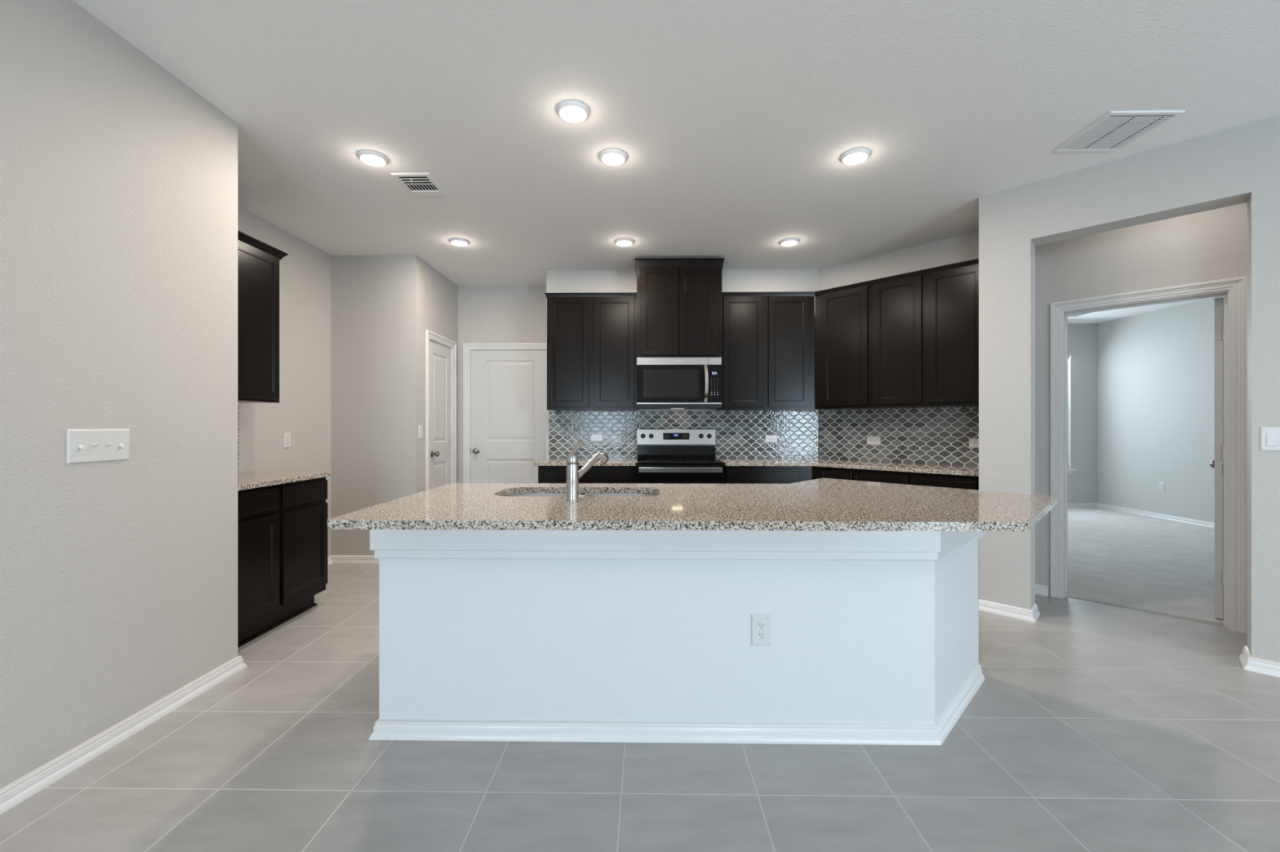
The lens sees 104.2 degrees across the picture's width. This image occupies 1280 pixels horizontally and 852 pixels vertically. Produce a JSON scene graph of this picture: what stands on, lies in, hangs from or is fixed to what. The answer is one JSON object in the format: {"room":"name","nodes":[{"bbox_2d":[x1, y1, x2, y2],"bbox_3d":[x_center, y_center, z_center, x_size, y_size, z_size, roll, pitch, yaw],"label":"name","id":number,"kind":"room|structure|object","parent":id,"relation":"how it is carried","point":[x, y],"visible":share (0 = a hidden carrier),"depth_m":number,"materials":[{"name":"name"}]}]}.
{"room":"kitchen","nodes":[
{"label":"kitchen","id":0,"kind":"room"},
{"bbox_2d":[0,0,237,789],"bbox_3d":[-2.136,-0.151,-0.734,0.140,2.743,6.470,0,0,1],"label":"wall","id":1,"kind":"structure","parent":0,"point":[118,179],"depth_m":1.89,"materials":[{"name":"grey paint"}]},
{"bbox_2d":[66,429,129,463],"bbox_3d":[-2.019,0.073,1.852,0.018,0.120,0.212,0,0,1],"label":"light switch","id":2,"kind":"object","parent":1,"relation":"attached to","point":[82,446],"visible":1,"depth_m":1.84,"materials":[{"name":"white plastic"}]},
{"bbox_2d":[0,655,247,814],"bbox_3d":[-2.130,1.187,-0.711,0.181,0.066,6.476,0,0,1],"label":"baseboard","id":3,"kind":"structure","parent":1,"relation":"attached to","point":[20,790],"depth_m":1.88,"materials":[{"name":"white paint"}]},
{"bbox_2d":[237,204,331,556],"bbox_3d":[-2.829,-0.151,3.526,0.120,2.743,2.030,0,0,1],"label":"wall","id":4,"kind":"structure","parent":0,"point":[304,408],"depth_m":4.00,"materials":[{"name":"grey paint"}]},
{"bbox_2d":[237,230,288,403],"bbox_3d":[-2.598,-0.669,2.967,0.354,1.025,0.909,0,0,1],"label":"upper cabinet","id":5,"kind":"object","parent":4,"relation":"attached to","point":[258,261],"visible":0.31,"depth_m":3.18,"materials":[{"name":"brown wood"}]},
{"bbox_2d":[283,432,290,448],"bbox_3d":[-2.760,0.113,3.897,0.008,0.117,0.073,0,0,1],"label":"wall outlet","id":6,"kind":"object","parent":4,"relation":"attached to","point":[286,437],"visible":1,"depth_m":3.89,"materials":[{"name":"white plastic"}]},
{"bbox_2d":[331,254,421,555],"bbox_3d":[-2.373,-0.151,4.485,0.765,2.743,0.100,0,0,1],"label":"wall","id":7,"kind":"structure","parent":0,"point":[376,300],"depth_m":4.44,"materials":[{"name":"grey paint"}]},
{"bbox_2d":[328,555,379,564],"bbox_3d":[-2.366,1.187,4.054,0.791,0.066,1.158,0,0,1],"label":"baseboard","id":8,"kind":"structure","parent":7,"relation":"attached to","point":[332,559],"depth_m":4.42,"materials":[{"name":"white paint"}]},
{"bbox_2d":[421,258,457,492],"bbox_3d":[-2.043,-0.151,5.020,0.120,2.743,0.980,0,0,1],"label":"wall","id":9,"kind":"structure","parent":0,"point":[439,295],"depth_m":4.81,"materials":[{"name":"grey paint"}]},
{"bbox_2d":[418,425,422,438],"bbox_3d":[-1.982,0.052,4.510,0.016,0.120,0.073,0,0,1],"label":"light switch","id":10,"kind":"object","parent":9,"relation":"attached to","point":[420,427],"visible":1,"depth_m":4.51,"materials":[{"name":"white plastic"}]},
{"bbox_2d":[429,339,452,489],"bbox_3d":[-1.978,0.194,4.973,0.104,2.028,0.562,0,0,1],"label":"door","id":11,"kind":"structure","parent":9,"relation":"in","point":[439,354],"depth_m":4.96,"materials":[{"name":"grey paint"}]},
{"bbox_2d":[426,329,456,490],"bbox_3d":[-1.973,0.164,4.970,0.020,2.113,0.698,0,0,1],"label":"trim","id":12,"kind":"structure","parent":9,"relation":"attached to","point":[429,335],"depth_m":5.01,"materials":[{"name":"white paint"}]},
{"bbox_2d":[457,285,546,483],"bbox_3d":[-1.441,-0.151,5.461,1.070,2.743,0.120,0,0,1],"label":"wall","id":13,"kind":"structure","parent":0,"point":[486,313],"depth_m":5.40,"materials":[{"name":"grey paint"}]},
{"bbox_2d":[462,342,546,483],"bbox_3d":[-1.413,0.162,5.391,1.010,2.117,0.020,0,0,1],"label":"trim","id":14,"kind":"structure","parent":13,"relation":"attached to","point":[466,347],"depth_m":5.39,"materials":[{"name":"white paint"}]},
{"bbox_2d":[470,350,546,483],"bbox_3d":[-1.415,0.192,5.396,0.866,2.033,0.104,0,0,1],"label":"door","id":15,"kind":"structure","parent":13,"relation":"in","point":[508,387],"depth_m":5.42,"materials":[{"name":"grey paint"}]},
{"bbox_2d":[0,507,1279,851],"bbox_3d":[1.849,1.239,1.673,9.850,0.062,11.800,0,0,1],"label":"floor","id":16,"kind":"structure","parent":0,"point":[1090,726],"depth_m":1.77,"materials":[{"name":"grey tile"}]},
{"bbox_2d":[237,476,328,648],"bbox_3d":[-2.452,0.781,2.955,0.647,0.877,0.886,0,0,1],"label":"base cabinet","id":17,"kind":"object","parent":16,"relation":"on","point":[282,531],"visible":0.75,"depth_m":2.97,"materials":[{"name":"brown wood"}]},
{"bbox_2d":[237,471,333,490],"bbox_3d":[-2.444,0.327,2.965,0.663,0.030,0.912,0,0,1],"label":"countertop","id":18,"kind":"structure","parent":17,"relation":"on","point":[246,480],"depth_m":3.04,"materials":[{"name":"stone"}]},
{"bbox_2d":[537,465,635,483],"bbox_3d":[-0.458,0.781,4.567,0.838,0.877,0.577,0,0,1],"label":"base cabinet","id":19,"kind":"object","parent":16,"relation":"on","point":[546,474],"visible":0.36,"depth_m":4.28,"materials":[{"name":"brown wood"}]},
{"bbox_2d":[533,457,636,466],"bbox_3d":[-0.470,0.327,4.559,0.872,0.030,0.593,0,0,1],"label":"countertop","id":20,"kind":"structure","parent":19,"relation":"on","point":[548,461],"depth_m":4.28,"materials":[{"name":"stone"}]},
{"bbox_2d":[368,493,986,745],"bbox_3d":[0.309,0.781,2.425,2.708,0.877,1.041,0,0,1],"label":"kitchen island","id":21,"kind":"object","parent":16,"relation":"on","point":[486,635],"visible":0.71,"depth_m":1.94,"materials":[{"name":"white paint"}]},
{"bbox_2d":[327,478,1057,531],"bbox_3d":[0.408,0.327,2.309,2.886,0.030,1.364,0,0,1],"label":"island countertop","id":22,"kind":"structure","parent":21,"relation":"on","point":[821,504],"depth_m":1.89,"materials":[{"name":"stone"}]},
{"bbox_2d":[503,493,657,497],"bbox_3d":[-0.289,0.452,2.366,0.782,0.216,0.404,0,0,1],"label":"sink","id":23,"kind":"object","parent":22,"relation":"in","point":[592,495],"visible":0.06,"depth_m":2.54,"materials":[{"name":"silver metal"}]},
{"bbox_2d":[565,442,608,501],"bbox_3d":[-0.229,0.191,2.177,0.059,0.242,0.256,0,0,34],"label":"kitchen faucet","id":24,"kind":"object","parent":22,"relation":"on","point":[574,474],"visible":1,"depth_m":2.08,"materials":[{"name":"silver metal"}]},
{"bbox_2d":[751,613,771,645],"bbox_3d":[0.471,0.793,1.932,0.077,0.122,0.008,0,0,1],"label":"wall outlet","id":25,"kind":"object","parent":21,"relation":"attached to","point":[761,624],"visible":1,"depth_m":1.93,"materials":[{"name":"white plastic"}]},
{"bbox_2d":[756,622,765,629],"bbox_3d":[0.471,0.773,1.930,0.034,0.028,0.002,0,0,1],"label":"receptacle","id":26,"kind":"object","parent":25,"relation":"attached to","point":[760,625],"depth_m":1.93,"materials":[{"name":"white plastic"}]},
{"bbox_2d":[756,631,765,639],"bbox_3d":[0.471,0.812,1.930,0.034,0.028,0.002,0,0,1],"label":"receptacle","id":27,"kind":"object","parent":25,"relation":"attached to","point":[760,635],"depth_m":1.93,"materials":[{"name":"white plastic"}]},
{"bbox_2d":[635,428,724,484],"bbox_3d":[0.344,0.613,4.500,0.757,1.174,0.660,0,0,1],"label":"electric range","id":28,"kind":"object","parent":16,"relation":"on","point":[664,455],"visible":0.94,"depth_m":4.75,"materials":[{"name":"silver metal"}]},
{"bbox_2d":[635,457,724,464],"bbox_3d":[0.344,0.316,4.507,0.757,0.021,0.547,0,0,1],"label":"cooktop","id":29,"kind":"object","parent":28,"relation":"in","point":[639,460],"depth_m":4.29,"materials":[{"name":"grey"}]},
{"bbox_2d":[724,465,811,484],"bbox_3d":[1.109,0.781,4.544,0.738,0.877,0.577,0,0,1],"label":"base cabinet","id":30,"kind":"object","parent":16,"relation":"on","point":[732,474],"visible":0.26,"depth_m":4.26,"materials":[{"name":"brown wood"}]},
{"bbox_2d":[716,457,978,476],"bbox_3d":[1.713,0.327,4.265,2.254,0.030,0.991,0,0,29],"label":"countertop","id":31,"kind":"structure","parent":30,"relation":"on","point":[950,469],"depth_m":4.09,"materials":[{"name":"stone"}]},
{"bbox_2d":[812,466,853,479],"bbox_3d":[1.718,0.781,4.413,0.588,0.877,0.573,0,0,-44],"label":"base cabinet","id":32,"kind":"object","parent":16,"relation":"on","point":[818,473],"visible":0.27,"depth_m":4.13,"materials":[{"name":"brown wood"}]},
{"bbox_2d":[853,468,909,484],"bbox_3d":[2.063,0.781,4.057,0.588,0.877,0.415,0,0,-44],"label":"base cabinet","id":33,"kind":"object","parent":16,"relation":"on","point":[865,475],"visible":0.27,"depth_m":3.84,"materials":[{"name":"brown wood"}]},
{"bbox_2d":[909,472,978,490],"bbox_3d":[2.367,0.781,3.745,0.588,0.877,0.455,0,0,-44],"label":"base cabinet","id":34,"kind":"object","parent":16,"relation":"on","point":[959,482],"visible":0.22,"depth_m":3.54,"materials":[{"name":"brown wood"}]},
{"bbox_2d":[72,0,1279,324],"bbox_3d":[1.926,-1.573,1.772,10.200,0.100,12.200,0,0,1],"label":"ceiling","id":35,"kind":"structure","parent":0,"point":[734,121],"depth_m":2.37,"materials":[{"name":"white paint"}]},
{"bbox_2d":[356,150,388,166],"bbox_3d":[-1.514,-1.514,2.824,0.158,0.017,0.158,0,0,1],"label":"recessed light","id":36,"kind":"object","parent":35,"relation":"in","point":[370,157],"visible":1,"depth_m":2.81,"materials":[{"name":"white plastic"}]},
{"bbox_2d":[390,173,448,196],"bbox_3d":[-1.382,-1.511,3.139,0.235,0.024,0.293,0,0,1],"label":"ceiling vent","id":37,"kind":"object","parent":35,"relation":"in","point":[418,184],"visible":1,"depth_m":3.12,"materials":[{"name":"white metal"}]},
{"bbox_2d":[448,237,469,246],"bbox_3d":[-1.490,-1.514,4.105,0.158,0.017,0.158,0,0,1],"label":"recessed light","id":38,"kind":"object","parent":35,"relation":"in","point":[455,241],"visible":1,"depth_m":4.08,"materials":[{"name":"white plastic"}]},
{"bbox_2d":[556,100,589,123],"bbox_3d":[-0.323,-1.514,2.405,0.158,0.017,0.158,0,0,1],"label":"recessed light","id":39,"kind":"object","parent":35,"relation":"in","point":[571,111],"visible":1,"depth_m":2.38,"materials":[{"name":"white plastic"}]},
{"bbox_2d":[599,148,626,165],"bbox_3d":[-0.151,-1.514,2.811,0.158,0.017,0.158,0,0,1],"label":"recessed light","id":40,"kind":"object","parent":35,"relation":"in","point":[611,157],"visible":1,"depth_m":2.79,"materials":[{"name":"white plastic"}]},
{"bbox_2d":[614,237,634,246],"bbox_3d":[-0.129,-1.514,4.105,0.158,0.017,0.158,0,0,1],"label":"recessed light","id":41,"kind":"object","parent":35,"relation":"in","point":[624,242],"visible":1,"depth_m":4.08,"materials":[{"name":"white plastic"}]},
{"bbox_2d":[779,237,799,246],"bbox_3d":[1.232,-1.514,4.106,0.158,0.017,0.158,0,0,1],"label":"recessed light","id":42,"kind":"object","parent":35,"relation":"in","point":[787,242],"visible":1,"depth_m":4.08,"materials":[{"name":"white plastic"}]},
{"bbox_2d":[840,147,870,164],"bbox_3d":[1.212,-1.514,2.804,0.158,0.017,0.158,0,0,1],"label":"recessed light","id":43,"kind":"object","parent":35,"relation":"in","point":[855,156],"visible":1,"depth_m":2.78,"materials":[{"name":"white plastic"}]},
{"bbox_2d":[1067,311,1093,317],"bbox_3d":[5.918,-1.516,6.730,0.220,0.012,0.370,0,0,1],"label":"ceiling vent","id":44,"kind":"object","parent":35,"relation":"in","point":[1078,314],"visible":0.34,"depth_m":6.77,"materials":[{"name":"white metal"}]},
{"bbox_2d":[1052,110,1185,151],"bbox_3d":[2.454,-1.518,2.577,0.352,0.009,0.350,0,0,1],"label":"ceiling vent","id":45,"kind":"object","parent":35,"relation":"in","point":[1115,130],"visible":1,"depth_m":2.56,"materials":[{"name":"white metal"}]},
{"bbox_2d":[546,231,978,479],"bbox_3d":[1.098,-0.151,4.997,4.161,2.743,1.447,0,0,17],"label":"wall","id":46,"kind":"structure","parent":0,"point":[964,247],"depth_m":4.83,"materials":[{"name":"grey paint"}]},
{"bbox_2d":[544,292,637,410],"bbox_3d":[-0.446,-0.680,4.686,0.838,1.064,0.337,0,0,1],"label":"upper cabinet","id":47,"kind":"object","parent":46,"relation":"attached to","point":[592,336],"visible":0.97,"depth_m":4.52,"materials":[{"name":"brown wood"}]},
{"bbox_2d":[634,257,724,357],"bbox_3d":[0.354,-1.054,4.634,0.800,0.877,0.418,0,0,1],"label":"upper cabinet","id":48,"kind":"object","parent":46,"relation":"attached to","point":[679,300],"visible":0.98,"depth_m":4.43,"materials":[{"name":"brown wood"}]},
{"bbox_2d":[636,357,721,408],"bbox_3d":[0.351,-0.387,4.614,0.756,0.453,0.458,0,0,1],"label":"microwave","id":49,"kind":"object","parent":48,"relation":"attached to","point":[662,383],"visible":1,"depth_m":4.44,"materials":[{"name":"silver metal"}]},
{"bbox_2d":[548,410,817,457],"bbox_3d":[0.418,0.082,4.839,2.612,0.458,0.010,0,0,1],"label":"backsplash","id":50,"kind":"structure","parent":46,"relation":"attached to","point":[739,433],"depth_m":4.83,"materials":[{"name":"tile"}]},
{"bbox_2d":[591,433,602,441],"bbox_3d":[-0.420,0.112,4.842,0.117,0.073,0.008,0,0,1],"label":"wall outlet","id":51,"kind":"object","parent":50,"relation":"attached to","point":[594,437],"visible":1,"depth_m":4.84,"materials":[{"name":"white plastic"}]},
{"bbox_2d":[764,435,777,442],"bbox_3d":[1.272,0.124,4.818,0.117,0.073,0.008,0,0,1],"label":"wall outlet","id":52,"kind":"object","parent":50,"relation":"attached to","point":[768,438],"visible":1,"depth_m":4.82,"materials":[{"name":"white plastic"}]},
{"bbox_2d":[715,291,814,410],"bbox_3d":[1.159,-0.680,4.663,0.845,1.064,0.337,0,0,1],"label":"upper cabinet","id":53,"kind":"object","parent":46,"relation":"attached to","point":[768,338],"visible":0.92,"depth_m":4.50,"materials":[{"name":"brown wood"}]},
{"bbox_2d":[814,280,881,409],"bbox_3d":[1.863,-0.682,4.433,0.334,1.060,0.495,0,0,-44],"label":"upper cabinet","id":54,"kind":"object","parent":46,"relation":"attached to","point":[842,314],"visible":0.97,"depth_m":4.31,"materials":[{"name":"brown wood"}]},
{"bbox_2d":[818,406,978,466],"bbox_3d":[2.232,0.080,4.301,0.010,0.462,1.441,0,0,-44],"label":"backsplash","id":55,"kind":"structure","parent":46,"relation":"attached to","point":[937,435],"depth_m":4.27,"materials":[{"name":"tile"}]},
{"bbox_2d":[866,436,880,444],"bbox_3d":[2.083,0.130,4.441,0.008,0.073,0.117,0,0,-44],"label":"wall outlet","id":56,"kind":"object","parent":55,"relation":"attached to","point":[870,440],"visible":1,"depth_m":4.44,"materials":[{"name":"white plastic"}]},
{"bbox_2d":[968,438,978,448],"bbox_3d":[2.631,0.134,3.877,0.008,0.073,0.117,0,0,-44],"label":"wall outlet","id":57,"kind":"object","parent":55,"relation":"attached to","point":[973,442],"visible":0.6,"depth_m":3.90,"materials":[{"name":"white plastic"}]},
{"bbox_2d":[870,257,978,408],"bbox_3d":[2.324,-0.682,3.959,0.335,1.060,0.826,0,0,-44],"label":"upper cabinet","id":58,"kind":"object","parent":46,"relation":"attached to","point":[925,322],"visible":0.84,"depth_m":3.85,"materials":[{"name":"brown wood"}]},
{"bbox_2d":[978,191,1000,604],"bbox_3d":[2.541,-0.151,3.509,0.672,2.743,0.120,0,0,-44],"label":"wall","id":59,"kind":"structure","parent":0,"point":[989,206],"depth_m":3.27,"materials":[{"name":"grey paint"}]},
{"bbox_2d":[1067,324,1097,502],"bbox_3d":[4.809,-0.151,7.491,4.000,2.743,0.120,0,0,1],"label":"wall","id":60,"kind":"structure","parent":0,"point":[1082,339],"depth_m":7.41,"materials":[{"name":"grey paint"}]},
{"bbox_2d":[1067,468,1075,474],"bbox_3d":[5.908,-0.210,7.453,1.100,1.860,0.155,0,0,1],"label":"window sill","id":61,"kind":"structure","parent":60,"relation":"in","point":[1070,471],"depth_m":7.37,"materials":[{"name":"white paint"}]},
{"bbox_2d":[1000,114,1279,662],"bbox_3d":[3.849,-0.151,1.802,0.170,2.743,4.151,0,0,-44],"label":"wall","id":62,"kind":"structure","parent":0,"point":[1240,164],"depth_m":2.70,"materials":[{"name":"grey paint"}]},
{"bbox_2d":[978,599,1039,622],"bbox_3d":[2.415,1.187,3.260,0.196,0.066,0.300,0,0,-44],"label":"baseboard","id":63,"kind":"structure","parent":62,"relation":"attached to","point":[1033,615],"depth_m":3.19,"materials":[{"name":"white paint"}]},
{"bbox_2d":[1239,646,1279,677],"bbox_3d":[4.165,1.187,1.458,0.196,0.066,3.074,0,0,-44],"label":"baseboard","id":64,"kind":"structure","parent":62,"relation":"attached to","point":[1255,664],"depth_m":2.46,"materials":[{"name":"white paint"}]},
{"bbox_2d":[1260,426,1279,451],"bbox_3d":[3.118,0.064,2.425,0.010,0.117,0.119,0,0,-44],"label":"light switch","id":65,"kind":"object","parent":62,"relation":"attached to","point":[1269,436],"visible":1,"depth_m":2.44,"materials":[{"name":"white plastic"}]},
{"bbox_2d":[1035,202,1247,595],"bbox_3d":[3.572,-0.151,3.012,0.115,2.743,2.029,0,0,-44],"label":"wall","id":66,"kind":"structure","parent":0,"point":[1211,245],"depth_m":3.35,"materials":[{"name":"grey paint"}]},
{"bbox_2d":[1035,584,1048,596],"bbox_3d":[2.877,1.187,3.626,0.026,0.066,0.152,0,0,-44],"label":"baseboard","id":67,"kind":"structure","parent":66,"relation":"attached to","point":[1042,590],"depth_m":3.60,"materials":[{"name":"white paint"}]},
{"bbox_2d":[1050,275,1247,634],"bbox_3d":[3.294,0.170,3.283,0.137,2.101,0.897,0,0,-44],"label":"door frame","id":68,"kind":"structure","parent":66,"relation":"attached to","point":[1237,286],"depth_m":3.02,"materials":[{"name":"white paint"}]},
{"bbox_2d":[1209,297,1223,619],"bbox_3d":[3.877,0.200,3.303,0.724,2.000,0.173,0,0,-37],"label":"door","id":69,"kind":"structure","parent":68,"relation":"attached to","point":[1218,464],"depth_m":3.10,"materials":[{"name":"grey paint"}]},
{"bbox_2d":[1097,296,1223,522],"bbox_3d":[6.830,-0.151,4.762,0.120,2.743,5.520,0,0,1],"label":"wall","id":70,"kind":"structure","parent":0,"point":[1156,369],"depth_m":6.51,"materials":[{"name":"grey paint"}]},
{"bbox_2d":[1067,502,1214,528],"bbox_3d":[5.920,1.175,4.815,1.700,0.066,5.200,0,0,1],"label":"baseboard","id":71,"kind":"structure","parent":70,"relation":"attached to","point":[1179,519],"depth_m":6.67,"materials":[{"name":"white paint"}]},
{"bbox_2d":[1159,482,1164,492],"bbox_3d":[6.790,0.796,6.478,0.008,0.117,0.073,0,0,1],"label":"wall outlet","id":72,"kind":"object","parent":70,"relation":"attached to","point":[1162,486],"visible":1,"depth_m":6.47,"materials":[{"name":"white plastic"}]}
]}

